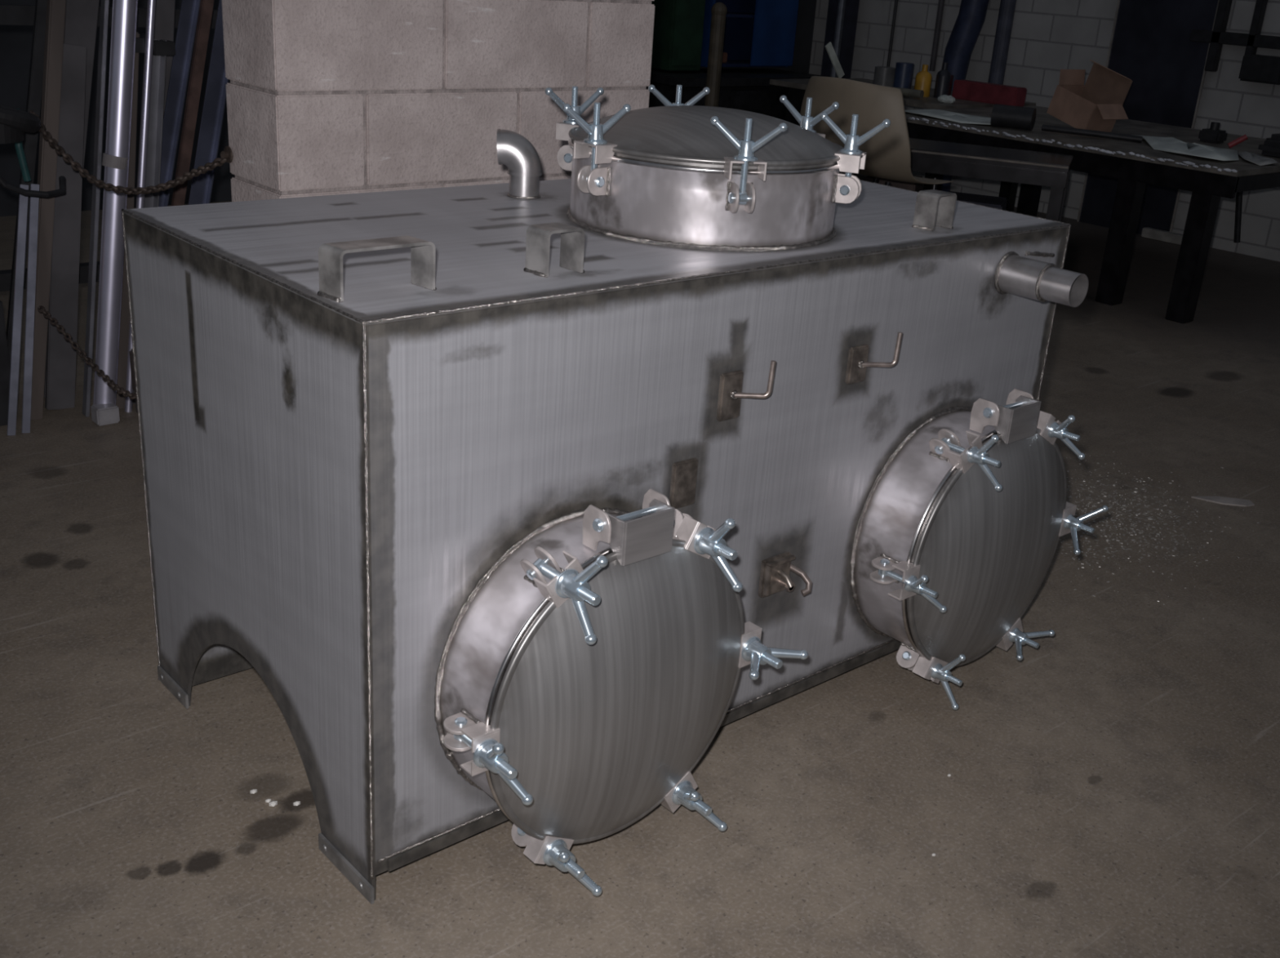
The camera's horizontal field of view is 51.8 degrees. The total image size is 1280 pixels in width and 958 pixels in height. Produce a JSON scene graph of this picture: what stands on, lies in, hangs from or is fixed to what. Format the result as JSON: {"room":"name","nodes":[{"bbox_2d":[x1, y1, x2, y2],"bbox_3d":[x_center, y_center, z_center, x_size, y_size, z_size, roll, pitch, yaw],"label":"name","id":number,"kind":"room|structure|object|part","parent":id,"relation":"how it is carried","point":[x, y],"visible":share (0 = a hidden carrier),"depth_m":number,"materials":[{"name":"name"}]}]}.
{"room":"metal fabrication workshop","nodes":[
{"label":"metal fabrication workshop","id":0,"kind":"room"},
{"bbox_2d":[0,0,816,216],"bbox_3d":[-3.440,-2.536,4.913,12.200,3.200,0.160,-15,28,-39],"label":"wall","id":1,"kind":"structure","parent":0,"point":[15,41],"depth_m":6.10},
{"bbox_2d":[700,0,799,66],"bbox_3d":[0.632,-3.017,8.179,0.725,0.860,0.305,-15,28,-39],"label":"upper cabinet","id":2,"kind":"object","parent":1,"relation":"attached to","point":[758,33],"visible":0.71,"depth_m":8.29,"materials":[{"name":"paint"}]},
{"bbox_2d":[722,52,727,62],"bbox_3d":[0.496,-2.622,8.192,0.084,0.060,0.060,-15,28,-39],"label":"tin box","id":3,"kind":"object","parent":2,"relation":"on","point":[724,54],"visible":0.27,"depth_m":8.18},
{"bbox_2d":[725,12,755,17],"bbox_3d":[0.607,-2.898,8.227,0.680,0.018,0.270,-15,28,-39],"label":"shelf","id":4,"kind":"object","parent":2,"relation":"attached to","point":[729,15],"depth_m":8.12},
{"bbox_2d":[721,59,785,66],"bbox_3d":[0.588,-2.629,8.334,0.680,0.018,0.270,-15,28,-39],"label":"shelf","id":5,"kind":"object","parent":2,"relation":"attached to","point":[730,63],"depth_m":8.29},
{"bbox_3d":[0.860,-3.006,8.191,0.370,0.840,0.020,-15,28,-39],"label":"door","id":6,"kind":"part","parent":2,"relation":"part of","materials":[{"name":"blue paint"}]},
{"bbox_2d":[222,0,654,201],"bbox_3d":[-0.392,-1.480,2.822,1.004,3.167,0.238,-15,28,-39],"label":"pillar","id":7,"kind":"structure","parent":0,"point":[324,97],"depth_m":2.85,"materials":[{"name":"beige concrete"}]},
{"bbox_2d":[37,305,137,399],"bbox_3d":[-1.260,-0.292,3.193,0.734,0.147,0.106,16,25,28],"label":"chain","id":8,"kind":"object","parent":7,"relation":"attached to","point":[41,308],"visible":0.56,"depth_m":3.28,"materials":[{"name":"brown metal"}]},
{"bbox_2d":[29,110,228,195],"bbox_3d":[-1.196,-0.736,3.057,0.734,0.150,0.044,17,25,29],"label":"chain","id":9,"kind":"object","parent":7,"relation":"hanging from","point":[46,135],"visible":0.97,"depth_m":3.07,"materials":[{"name":"brown metal"}]},
{"bbox_2d":[0,104,40,143],"bbox_3d":[-1.524,-0.844,3.063,0.244,0.127,0.184,-15,28,-39],"label":"reel","id":10,"kind":"object","parent":9,"relation":"hanging from","point":[14,122],"visible":1,"depth_m":3.05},
{"bbox_2d":[0,174,66,198],"bbox_3d":[-1.503,-0.754,3.226,0.056,0.134,0.233,17,25,30],"label":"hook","id":11,"kind":"object","parent":10,"relation":"hanging from","point":[3,183],"visible":1,"depth_m":3.25,"materials":[{"name":"metal"}]},
{"bbox_2d":[14,108,31,181],"bbox_3d":[-1.534,-0.827,3.266,0.030,0.176,0.018,-15,28,-39],"label":"hose","id":12,"kind":"object","parent":9,"relation":"hanging from","point":[19,145],"visible":0.68,"depth_m":3.27,"materials":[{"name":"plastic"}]},
{"bbox_2d":[220,146,232,163],"bbox_3d":[-0.896,-0.703,2.858,0.036,0.036,0.020,16,25,29],"label":"wall anchor","id":13,"kind":"object","parent":7,"relation":"attached to","point":[224,154],"visible":1,"depth_m":2.85,"materials":[{"name":"brown metal"}]},
{"bbox_2d":[0,171,1279,957],"bbox_3d":[-0.281,0.134,3.211,14.000,0.100,12.000,-15,28,-39],"label":"floor","id":14,"kind":"structure","parent":0,"point":[1112,789],"depth_m":2.23,"materials":[{"name":"grey concrete"}]},
{"bbox_2d":[0,300,10,426],"bbox_3d":[-1.821,-0.314,3.477,0.240,0.340,0.200,-15,28,-39],"label":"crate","id":15,"kind":"object","parent":14,"relation":"on","point":[5,369],"visible":0.75,"depth_m":3.48,"materials":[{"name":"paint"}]},
{"bbox_2d":[6,184,28,435],"bbox_3d":[-1.605,-0.429,3.397,0.012,0.644,0.139,15,24,26],"label":"bar","id":16,"kind":"object","parent":14,"relation":"on","point":[23,200],"visible":1,"depth_m":3.39,"materials":[{"name":"grey metal"}]},
{"bbox_2d":[5,0,46,368],"bbox_3d":[-1.543,-1.097,3.379,0.394,1.905,0.020,-15,28,-39],"label":"bar","id":17,"kind":"object","parent":14,"relation":"on","point":[34,87],"visible":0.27,"depth_m":3.41,"materials":[{"name":"black paint"}]},
{"bbox_2d":[21,183,39,432],"bbox_3d":[-1.581,-0.435,3.416,0.012,0.643,0.129,14,24,24],"label":"bar","id":18,"kind":"object","parent":14,"relation":"on","point":[33,207],"visible":1,"depth_m":3.41,"materials":[{"name":"grey metal"}]},
{"bbox_2d":[30,0,66,419],"bbox_3d":[-1.483,-1.074,3.331,0.326,1.905,0.030,-15,28,-39],"label":"bar","id":19,"kind":"object","parent":14,"relation":"on","point":[55,9],"visible":0.73,"depth_m":3.40,"materials":[{"name":"grey metal"}]},
{"bbox_2d":[44,43,86,409],"bbox_3d":[-1.544,-0.658,3.537,0.194,0.979,0.020,-15,28,-39],"label":"board","id":20,"kind":"object","parent":14,"relation":"on","point":[60,361],"visible":0.76,"depth_m":3.54,"materials":[{"name":"grey metal"}]},
{"bbox_2d":[44,0,99,397],"bbox_3d":[-1.510,-1.149,3.517,0.448,1.917,0.020,-15,28,-39],"label":"board","id":21,"kind":"object","parent":14,"relation":"on","point":[81,15],"visible":0.16,"depth_m":3.51,"materials":[{"name":"grey metal"}]},
{"bbox_2d":[82,0,109,416],"bbox_3d":[-1.376,-1.082,3.370,0.264,1.901,0.030,-15,28,-39],"label":"bar","id":22,"kind":"object","parent":14,"relation":"on","point":[104,3],"visible":1,"depth_m":3.47,"materials":[{"name":"grey metal"}]},
{"bbox_2d":[90,402,119,425],"bbox_3d":[-1.458,-0.178,3.593,0.060,0.048,0.050,-15,28,-39],"label":"block","id":23,"kind":"object","parent":14,"relation":"on","point":[102,414],"visible":1,"depth_m":3.58,"materials":[{"name":"grey concrete"}]},
{"bbox_2d":[0,4,217,291],"bbox_3d":[-1.793,-1.118,3.525,1.750,1.800,0.050,-15,28,-39],"label":"rack","id":24,"kind":"object","parent":14,"relation":"on","point":[10,14],"visible":0.02,"depth_m":3.74,"materials":[{"name":"black metal"}]},
{"bbox_3d":[-1.831,-0.562,3.746,1.750,0.050,0.045,-15,28,-39],"label":"rail","id":25,"kind":"part","parent":24,"relation":"part of","materials":[{"name":"metal"}]},
{"bbox_3d":[-1.785,-1.229,3.481,1.750,0.050,0.045,-15,28,-39],"label":"rail","id":26,"kind":"part","parent":24,"relation":"part of","materials":[{"name":"metal"}]},
{"bbox_2d":[93,0,137,404],"bbox_3d":[-1.318,-1.101,3.358,0.320,1.956,0.063,-15,28,-39],"label":"tube","id":27,"kind":"object","parent":14,"relation":"on","point":[115,161],"visible":0.81,"depth_m":3.44,"materials":[{"name":"silver metal"}]},
{"bbox_2d":[115,31,139,408],"bbox_3d":[-1.397,-0.681,3.564,0.156,1.014,0.030,-15,28,-39],"label":"bar","id":28,"kind":"object","parent":14,"relation":"on","point":[125,310],"visible":0.23,"depth_m":3.60,"materials":[{"name":"grey metal"}]},
{"bbox_2d":[134,37,145,53],"bbox_3d":[-1.316,-1.125,3.414,0.045,0.036,0.050,-15,28,-39],"label":"block","id":29,"kind":"object","parent":28,"relation":"on","point":[140,42],"visible":0.43,"depth_m":3.40,"materials":[{"name":"black paint"}]},
{"bbox_2d":[128,348,137,413],"bbox_3d":[-1.340,-0.270,3.649,0.115,0.188,0.070,-15,28,-39],"label":"wood offcut","id":30,"kind":"object","parent":14,"relation":"on","point":[131,353],"visible":0.17,"depth_m":3.61,"materials":[{"name":"brown wood"}]},
{"bbox_2d":[124,0,155,412],"bbox_3d":[-1.276,-1.096,3.422,0.278,1.903,0.020,-15,28,-39],"label":"rod","id":31,"kind":"object","parent":14,"relation":"on","point":[151,8],"visible":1,"depth_m":3.46,"materials":[{"name":"metal"}]},
{"bbox_2d":[132,39,166,403],"bbox_3d":[-1.348,-0.682,3.604,0.166,0.995,0.032,-15,28,-39],"label":"bar","id":32,"kind":"object","parent":14,"relation":"on","point":[158,68],"visible":0.32,"depth_m":3.54,"materials":[{"name":"grey metal"}]},
{"bbox_2d":[152,40,175,55],"bbox_3d":[-1.263,-1.137,3.474,0.056,0.036,0.050,-15,28,-39],"label":"block","id":33,"kind":"object","parent":32,"relation":"on","point":[161,47],"visible":0.76,"depth_m":3.46,"materials":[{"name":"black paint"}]},
{"bbox_2d":[153,0,174,115],"bbox_3d":[-1.303,-1.164,3.590,0.266,1.906,0.020,-15,28,-39],"label":"bar","id":34,"kind":"object","parent":14,"relation":"on","point":[165,9],"visible":0.02,"depth_m":3.56,"materials":[{"name":"grey metal"}]},
{"bbox_2d":[158,0,200,206],"bbox_3d":[-1.242,-1.156,3.580,0.493,1.909,0.022,-15,28,-39],"label":"bar","id":35,"kind":"object","parent":14,"relation":"on","point":[189,9],"visible":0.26,"depth_m":3.60,"materials":[{"name":"blue metal"}]},
{"bbox_2d":[171,0,213,205],"bbox_3d":[-1.200,-1.157,3.589,0.445,1.905,0.020,-15,28,-39],"label":"bar","id":36,"kind":"object","parent":14,"relation":"on","point":[206,9],"visible":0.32,"depth_m":3.61,"materials":[{"name":"metal"}]},
{"bbox_2d":[187,0,229,204],"bbox_3d":[-1.204,-0.886,3.654,0.355,1.361,0.022,-15,28,-39],"label":"bar","id":37,"kind":"object","parent":14,"relation":"on","point":[215,99],"visible":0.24,"depth_m":3.63,"materials":[{"name":"blue metal"}]},
{"bbox_2d":[249,788,257,793],"bbox_3d":[-0.615,0.497,2.096,0.012,0.007,0.008,-15,28,-39],"label":"crumb","id":38,"kind":"object","parent":14,"relation":"on","point":[253,790],"visible":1,"depth_m":2.09,"materials":[{"name":"white"}]},
{"bbox_2d":[269,800,277,806],"bbox_3d":[-0.576,0.510,2.069,0.014,0.008,0.010,-15,28,-39],"label":"crumb","id":39,"kind":"object","parent":14,"relation":"on","point":[273,802],"visible":1,"depth_m":2.07,"materials":[{"name":"white"}]},
{"bbox_2d":[293,800,300,805],"bbox_3d":[-0.540,0.511,2.075,0.012,0.007,0.008,-15,28,-39],"label":"crumb","id":40,"kind":"object","parent":14,"relation":"on","point":[296,802],"visible":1,"depth_m":2.07,"materials":[{"name":"white"}]},
{"bbox_2d":[121,84,1108,903],"bbox_3d":[0.047,-0.123,2.345,1.530,1.057,0.968,-15,28,-39],"label":"tank","id":41,"kind":"object","parent":14,"relation":"on","point":[521,495],"visible":1,"depth_m":1.96,"materials":[{"name":"metal"}]},
{"bbox_3d":[-0.598,0.088,1.984,0.006,0.850,0.753,-15,28,-39],"label":"panel","id":42,"kind":"part","parent":41,"relation":"part of","materials":[{"name":"metal"}]},
{"bbox_3d":[-0.335,-0.271,1.686,0.144,0.064,0.044,-15,28,-39],"label":"lifting handle","id":43,"kind":"part","parent":41,"relation":"part of","materials":[{"name":"metal"}]},
{"bbox_3d":[-0.120,-0.324,1.857,0.068,0.064,0.046,-15,28,-39],"label":"lifting handle","id":44,"kind":"part","parent":41,"relation":"part of","materials":[{"name":"metal"}]},
{"bbox_3d":[0.001,-0.453,2.301,1.522,0.006,0.755,-15,28,-39],"label":"panel","id":45,"kind":"part","parent":41,"relation":"part of","materials":[{"name":"metal"}]},
{"bbox_3d":[-0.005,0.315,1.871,0.474,0.474,0.064,-15,28,-39],"label":"hatch lid","id":46,"kind":"part","parent":41,"relation":"part of","materials":[{"name":"metal"}]},
{"bbox_3d":[0.067,0.007,2.022,0.050,0.076,0.010,-15,28,-39],"label":"hook plate","id":47,"kind":"part","parent":41,"relation":"part of","materials":[{"name":"grey metal"}]},
{"bbox_3d":[0.117,-0.597,2.240,0.474,0.064,0.474,-15,28,-39],"label":"hatch lid","id":48,"kind":"part","parent":41,"relation":"part of","materials":[{"name":"metal"}]},
{"bbox_3d":[0.218,0.039,2.192,1.518,0.808,0.006,-15,28,-39],"label":"panel","id":49,"kind":"part","parent":41,"relation":"part of","materials":[{"name":"metal"}]},
{"bbox_3d":[0.138,-0.128,2.027,0.046,0.076,0.010,-15,28,-39],"label":"hook plate","id":50,"kind":"part","parent":41,"relation":"part of","materials":[{"name":"grey metal"}]},
{"bbox_3d":[0.176,-0.152,2.018,0.061,0.060,0.010,1,22,-8],"label":"hook rod","id":51,"kind":"part","parent":41,"relation":"part of","materials":[{"name":"metal"}]},
{"bbox_3d":[0.230,0.163,2.247,0.067,0.069,0.012,-15,28,-39],"label":"latch plate","id":52,"kind":"part","parent":41,"relation":"part of","materials":[{"name":"grey metal"}]},
{"bbox_3d":[0.244,0.167,2.231,0.063,0.059,0.033,-15,28,-39],"label":"latch frame","id":53,"kind":"part","parent":41,"relation":"part of","materials":[{"name":"metal"}]},
{"bbox_3d":[0.364,-0.192,2.211,0.045,0.064,0.010,-15,28,-39],"label":"hook plate","id":54,"kind":"part","parent":41,"relation":"part of","materials":[{"name":"grey metal"}]},
{"bbox_3d":[0.405,-0.216,2.205,0.066,0.060,0.010,0,22,-10],"label":"hook rod","id":55,"kind":"part","parent":41,"relation":"part of","materials":[{"name":"metal"}]},
{"bbox_3d":[0.532,-0.485,2.374,0.062,0.064,0.042,-15,28,-39],"label":"lifting handle","id":56,"kind":"part","parent":41,"relation":"part of","materials":[{"name":"metal"}]},
{"bbox_3d":[0.665,0.136,2.423,0.474,0.474,0.064,-15,28,-39],"label":"hatch lid","id":57,"kind":"part","parent":41,"relation":"part of","materials":[{"name":"metal"}]},
{"bbox_3d":[0.546,-0.210,2.929,0.006,0.850,0.753,-15,28,-39],"label":"panel","id":58,"kind":"part","parent":41,"relation":"part of","materials":[{"name":"metal"}]},
{"bbox_2d":[704,2,727,106],"bbox_3d":[0.406,-2.135,7.461,0.088,1.065,0.090,-15,28,-39],"label":"post","id":59,"kind":"object","parent":14,"relation":"on","point":[718,11],"visible":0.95,"depth_m":7.33,"materials":[{"name":"metal"}]},
{"bbox_2d":[829,0,845,77],"bbox_3d":[1.288,-3.210,8.234,0.049,2.600,0.050,-15,28,-39],"label":"steel post","id":60,"kind":"object","parent":14,"relation":"on","point":[841,3],"visible":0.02,"depth_m":8.36,"materials":[{"name":"grey metal"}]},
{"bbox_2d":[820,0,859,78],"bbox_3d":[1.324,-3.187,8.453,0.160,2.400,0.120,-15,28,-39],"label":"column","id":61,"kind":"structure","parent":14,"relation":"on","point":[851,7],"depth_m":8.54,"materials":[{"name":"black metal"}]},
{"bbox_2d":[799,75,954,190],"bbox_3d":[0.878,-1.052,5.023,0.497,0.918,0.534,-15,28,-39],"label":"plastic chair","id":62,"kind":"object","parent":14,"relation":"on","point":[888,154],"visible":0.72,"depth_m":4.70,"materials":[{"name":"beige plastic"}]},
{"bbox_3d":[0.884,-0.976,5.311,0.112,0.563,0.022,6,22,6],"label":"leg","id":63,"kind":"part","parent":62,"relation":"part of","materials":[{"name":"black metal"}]},
{"bbox_3d":[1.105,-0.868,5.077,0.022,0.563,0.112,4,22,-1],"label":"leg","id":64,"kind":"part","parent":62,"relation":"part of","materials":[{"name":"black metal"}]},
{"bbox_2d":[769,78,1035,211],"bbox_3d":[1.494,-1.966,7.799,0.840,0.640,1.300,-15,28,-39],"label":"bench","id":65,"kind":"object","parent":14,"relation":"on","point":[778,109],"visible":0.28,"depth_m":7.66,"materials":[{"name":"black metal"}]},
{"bbox_3d":[0.823,-2.070,7.986,0.070,0.610,0.070,-15,28,-39],"label":"leg","id":66,"kind":"part","parent":65,"relation":"part of","materials":[{"name":"black metal"}]},
{"bbox_2d":[825,41,844,77],"bbox_3d":[1.135,-2.436,7.670,0.160,0.204,0.020,-7,24,-26],"label":"stick","id":67,"kind":"object","parent":65,"relation":"on","point":[830,51],"visible":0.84,"depth_m":7.66,"materials":[{"name":"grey wood"}]},
{"bbox_2d":[873,66,895,86],"bbox_3d":[1.432,-2.350,7.722,0.120,0.121,0.120,-15,28,-39],"label":"tub","id":68,"kind":"object","parent":65,"relation":"on","point":[883,75],"visible":0.68,"depth_m":7.67,"materials":[{"name":"grey plastic"}]},
{"bbox_2d":[893,62,914,88],"bbox_3d":[1.480,-2.249,7.407,0.100,0.172,0.100,-15,28,-39],"label":"can","id":69,"kind":"object","parent":65,"relation":"on","point":[904,71],"visible":0.7,"depth_m":7.36,"materials":[{"name":"blue metal"}]},
{"bbox_2d":[891,86,924,97],"bbox_3d":[1.380,-2.163,7.338,0.426,0.049,0.044,20,27,35],"label":"tube","id":70,"kind":"object","parent":65,"relation":"on","point":[914,93],"visible":0.36,"depth_m":7.23,"materials":[{"name":"grey metal"}]},
{"bbox_2d":[914,64,932,97],"bbox_3d":[1.592,-2.239,7.402,0.090,0.170,0.090,-15,28,-39],"label":"bottle","id":71,"kind":"object","parent":65,"relation":"on","point":[923,77],"visible":0.89,"depth_m":7.37,"materials":[{"name":"yellow plastic"}]},
{"bbox_3d":[1.605,-1.689,7.160,0.070,0.610,0.070,-15,28,-39],"label":"leg","id":72,"kind":"part","parent":65,"relation":"part of","materials":[{"name":"black metal"}]},
{"bbox_2d":[933,62,951,97],"bbox_3d":[1.697,-2.231,7.374,0.080,0.190,0.080,-15,28,-39],"label":"bottle","id":73,"kind":"object","parent":65,"relation":"on","point":[942,81],"visible":0.87,"depth_m":7.35,"materials":[{"name":"black plastic"}]},
{"bbox_2d":[937,94,955,103],"bbox_3d":[1.654,-2.048,7.113,0.074,0.047,0.106,-15,28,-39],"label":"rag","id":74,"kind":"object","parent":65,"relation":"on","point":[945,99],"visible":1,"depth_m":7.09,"materials":[{"name":"fabric"}]},
{"bbox_2d":[951,79,1026,106],"bbox_3d":[1.935,-2.140,7.307,0.100,0.100,0.420,-15,28,-39],"label":"tray","id":75,"kind":"object","parent":65,"relation":"on","point":[967,90],"visible":0.92,"depth_m":7.25,"materials":[{"name":"paint"}]},
{"bbox_3d":[2.156,-1.832,7.616,0.070,0.610,0.070,-15,28,-39],"label":"leg","id":76,"kind":"part","parent":65,"relation":"part of","materials":[{"name":"black metal"}]},
{"bbox_2d":[941,0,989,191],"bbox_3d":[1.967,-2.889,7.817,0.160,2.402,0.255,-15,28,-39],"label":"hose","id":77,"kind":"object","parent":14,"relation":"on","point":[971,19],"visible":0.51,"depth_m":7.86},
{"bbox_2d":[909,137,1074,221],"bbox_3d":[1.107,-1.172,5.787,1.419,0.600,0.389,11,23,17],"label":"bench","id":78,"kind":"object","parent":14,"relation":"on","point":[1052,170],"visible":0.36,"depth_m":5.43,"materials":[{"name":"black metal"}]},
{"bbox_2d":[864,175,922,191],"bbox_3d":[1.103,-1.213,5.779,0.220,0.220,0.240,11,23,17],"label":"carton","id":79,"kind":"object","parent":78,"relation":"on","point":[916,187],"visible":0.21,"depth_m":5.63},
{"bbox_2d":[948,191,1007,210],"bbox_3d":[1.429,-1.127,5.685,0.260,0.170,0.240,11,23,17],"label":"carton","id":80,"kind":"object","parent":78,"relation":"on","point":[999,202],"visible":0.24,"depth_m":5.63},
{"bbox_3d":[1.063,-1.337,5.545,1.419,0.060,0.030,11,23,17],"label":"rail","id":81,"kind":"part","parent":78,"relation":"part of","materials":[{"name":"black metal"}]},
{"bbox_3d":[1.691,-0.984,5.455,0.050,0.570,0.050,11,23,17],"label":"leg","id":82,"kind":"part","parent":78,"relation":"part of","materials":[{"name":"black metal"}]},
{"bbox_3d":[1.800,-1.089,5.737,0.050,0.570,0.050,11,23,17],"label":"leg","id":83,"kind":"part","parent":78,"relation":"part of","materials":[{"name":"black metal"}]},
{"bbox_2d":[905,106,1279,323],"bbox_3d":[2.246,-1.346,6.356,1.409,0.648,1.860,-15,28,-39],"label":"bench","id":84,"kind":"object","parent":14,"relation":"on","point":[1135,165],"visible":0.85,"depth_m":5.59,"materials":[{"name":"black metal"}]},
{"bbox_2d":[905,109,991,124],"bbox_3d":[1.552,-1.767,6.406,0.390,0.022,0.580,-15,28,-39],"label":"paper sheet","id":85,"kind":"object","parent":84,"relation":"on","point":[943,114],"visible":0.91,"depth_m":6.32,"materials":[{"name":"white paper"}]},
{"bbox_2d":[990,103,1036,130],"bbox_3d":[1.725,-1.670,6.084,0.184,0.100,0.100,14,24,24],"label":"roll","id":86,"kind":"object","parent":84,"relation":"on","point":[1002,115],"visible":1,"depth_m":6.05,"materials":[{"name":"paint"}]},
{"bbox_3d":[2.189,-1.705,7.328,0.085,0.590,0.085,-15,28,-39],"label":"leg","id":87,"kind":"part","parent":84,"relation":"part of","materials":[{"name":"black metal"}]},
{"bbox_2d":[1046,59,1132,132],"bbox_3d":[2.096,-1.778,6.117,0.204,0.310,0.316,-11,26,-33],"label":"cardboard box","id":88,"kind":"object","parent":84,"relation":"on","point":[1096,104],"visible":0.94,"depth_m":6.12,"materials":[{"name":"brown cardboard"}]},
{"bbox_3d":[2.015,-1.798,6.231,0.200,0.131,0.038,-11,26,-33],"label":"panel","id":89,"kind":"part","parent":88,"relation":"part of","materials":[{"name":"cardboard"}]},
{"bbox_3d":[1.996,-1.715,6.102,0.004,0.191,0.261,-11,26,-33],"label":"panel","id":90,"kind":"part","parent":88,"relation":"part of","materials":[{"name":"cardboard"}]},
{"bbox_3d":[2.140,-1.665,6.083,0.200,0.131,0.038,-11,26,-33],"label":"panel","id":91,"kind":"part","parent":88,"relation":"part of","materials":[{"name":"cardboard"}]},
{"bbox_3d":[2.171,-1.792,6.182,0.004,0.297,0.290,-11,26,-33],"label":"panel","id":92,"kind":"part","parent":88,"relation":"part of","materials":[{"name":"cardboard"}]},
{"bbox_2d":[1041,124,1142,142],"bbox_3d":[2.040,-1.561,5.956,0.441,0.033,0.045,13,23,22],"label":"cable","id":93,"kind":"object","parent":84,"relation":"on","point":[1044,127],"visible":1,"depth_m":5.94,"materials":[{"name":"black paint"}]},
{"bbox_3d":[2.063,-1.043,5.640,0.085,0.590,0.085,-15,28,-39],"label":"leg","id":94,"kind":"part","parent":84,"relation":"part of","materials":[{"name":"black metal"}]},
{"bbox_2d":[1133,134,1239,160],"bbox_3d":[2.373,-1.447,5.727,0.351,0.032,0.780,-3,23,-16],"label":"crumpled paper","id":95,"kind":"object","parent":84,"relation":"on","point":[1172,144],"visible":0.98,"depth_m":5.65,"materials":[{"name":"white paper"}]},
{"bbox_3d":[2.278,-0.938,5.413,0.085,0.590,0.085,-15,28,-39],"label":"leg","id":96,"kind":"part","parent":84,"relation":"part of","materials":[{"name":"black metal"}]},
{"bbox_2d":[1198,121,1227,143],"bbox_3d":[2.650,-1.601,6.083,0.090,0.088,0.100,-15,28,-39],"label":"motor","id":97,"kind":"object","parent":84,"relation":"on","point":[1212,135],"visible":1,"depth_m":6.06,"materials":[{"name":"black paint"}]},
{"bbox_2d":[1227,133,1247,148],"bbox_3d":[2.588,-1.462,5.705,0.078,0.065,0.024,7,22,8],"label":"marker","id":98,"kind":"object","parent":84,"relation":"on","point":[1244,137],"visible":1,"depth_m":5.70,"materials":[{"name":"plastic"}]},
{"bbox_2d":[1237,151,1277,165],"bbox_3d":[2.579,-1.355,5.545,0.123,0.022,0.412,6,22,6],"label":"crumpled paper","id":99,"kind":"object","parent":84,"relation":"on","point":[1260,160],"visible":0.98,"depth_m":5.46,"materials":[{"name":"white paper"}]},
{"bbox_2d":[1257,133,1279,157],"bbox_3d":[2.886,-1.461,5.777,0.400,0.081,0.220,-15,28,-39],"label":"bag","id":100,"kind":"object","parent":84,"relation":"on","point":[1271,146],"visible":1,"depth_m":5.69,"materials":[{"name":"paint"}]},
{"bbox_2d":[1076,0,1218,234],"bbox_3d":[2.797,-2.198,7.167,0.028,1.700,0.580,-15,28,-39],"label":"door","id":101,"kind":"structure","parent":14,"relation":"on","point":[1150,45],"depth_m":7.17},
{"bbox_2d":[1053,451,1262,618],"bbox_3d":[1.204,0.101,3.409,0.803,0.003,1.115,8,22,10],"label":"metal swarf","id":102,"kind":"object","parent":14,"relation":"on","point":[1107,540],"visible":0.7,"depth_m":3.40,"materials":[{"name":"silver metal"}]},
{"bbox_2d":[1141,226,1182,244],"bbox_3d":[2.885,-1.335,7.243,0.050,0.050,0.250,-15,28,-39],"label":"batten","id":103,"kind":"object","parent":14,"relation":"on","point":[1149,233],"visible":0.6,"depth_m":7.23,"materials":[{"name":"grey wood"}]},
{"bbox_2d":[1191,495,1254,506],"bbox_3d":[1.583,0.059,3.578,0.163,0.004,0.051,7,22,8],"label":"paper sliver","id":104,"kind":"object","parent":14,"relation":"on","point":[1215,499],"visible":1,"depth_m":3.57,"materials":[{"name":"white paper"}]},
{"bbox_3d":[0.549,-2.224,8.285,1.300,0.630,0.565,-15,28,-39],"label":"stand","id":105,"kind":"object","parent":14,"relation":"on","visible":0},
{"bbox_2d":[651,0,705,70],"bbox_3d":[0.224,-3.101,7.778,0.260,1.300,0.291,-15,28,-39],"label":"barrel","id":106,"kind":"object","parent":105,"relation":"on","point":[678,24],"visible":0.92,"depth_m":7.83,"materials":[{"name":"paint"}]},
{"bbox_3d":[0.315,-3.057,7.682,0.230,1.240,0.012,-15,28,-39],"label":"door","id":107,"kind":"part","parent":106,"relation":"part of","materials":[{"name":"green metal"}]},
{"bbox_2d":[808,0,1279,261],"bbox_3d":[3.890,-2.454,5.963,0.160,3.200,9.000,-15,28,-39],"label":"wall","id":108,"kind":"structure","parent":0,"point":[1048,37],"depth_m":7.61,"materials":[{"name":"white brick"}]},
{"bbox_2d":[886,0,897,66],"bbox_3d":[1.653,-3.435,8.185,0.019,1.700,0.020,-15,28,-39],"label":"conduit","id":109,"kind":"object","parent":108,"relation":"attached to","point":[895,1],"visible":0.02,"depth_m":8.41,"materials":[{"name":"grey metal"}]},
{"bbox_2d":[928,0,944,71],"bbox_3d":[1.881,-3.333,7.941,0.034,1.680,0.036,-15,28,-39],"label":"conduit","id":110,"kind":"object","parent":108,"relation":"attached to","point":[941,2],"visible":1,"depth_m":8.16,"materials":[{"name":"black metal"}]},
{"bbox_2d":[987,0,1016,84],"bbox_3d":[2.191,-3.134,7.628,0.089,1.780,0.090,-15,28,-39],"label":"pipe","id":111,"kind":"object","parent":108,"relation":"attached to","point":[1006,9],"visible":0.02,"depth_m":7.81,"materials":[{"name":"blue metal"}]},
{"bbox_2d":[1189,0,1279,84],"bbox_3d":[3.123,-2.493,6.643,0.105,0.925,0.620,-15,28,-39],"label":"wall frame","id":112,"kind":"object","parent":108,"relation":"attached to","point":[1255,68],"visible":1,"depth_m":6.73,"materials":[{"name":"black paint"}]},
{"bbox_2d":[1233,191,1243,242],"bbox_3d":[3.164,-1.477,6.935,0.095,0.464,0.037,3,22,-3],"label":"hanging cable","id":113,"kind":"object","parent":108,"relation":"hanging from","point":[1239,194],"visible":0.6,"depth_m":6.96,"materials":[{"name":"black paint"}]}
]}

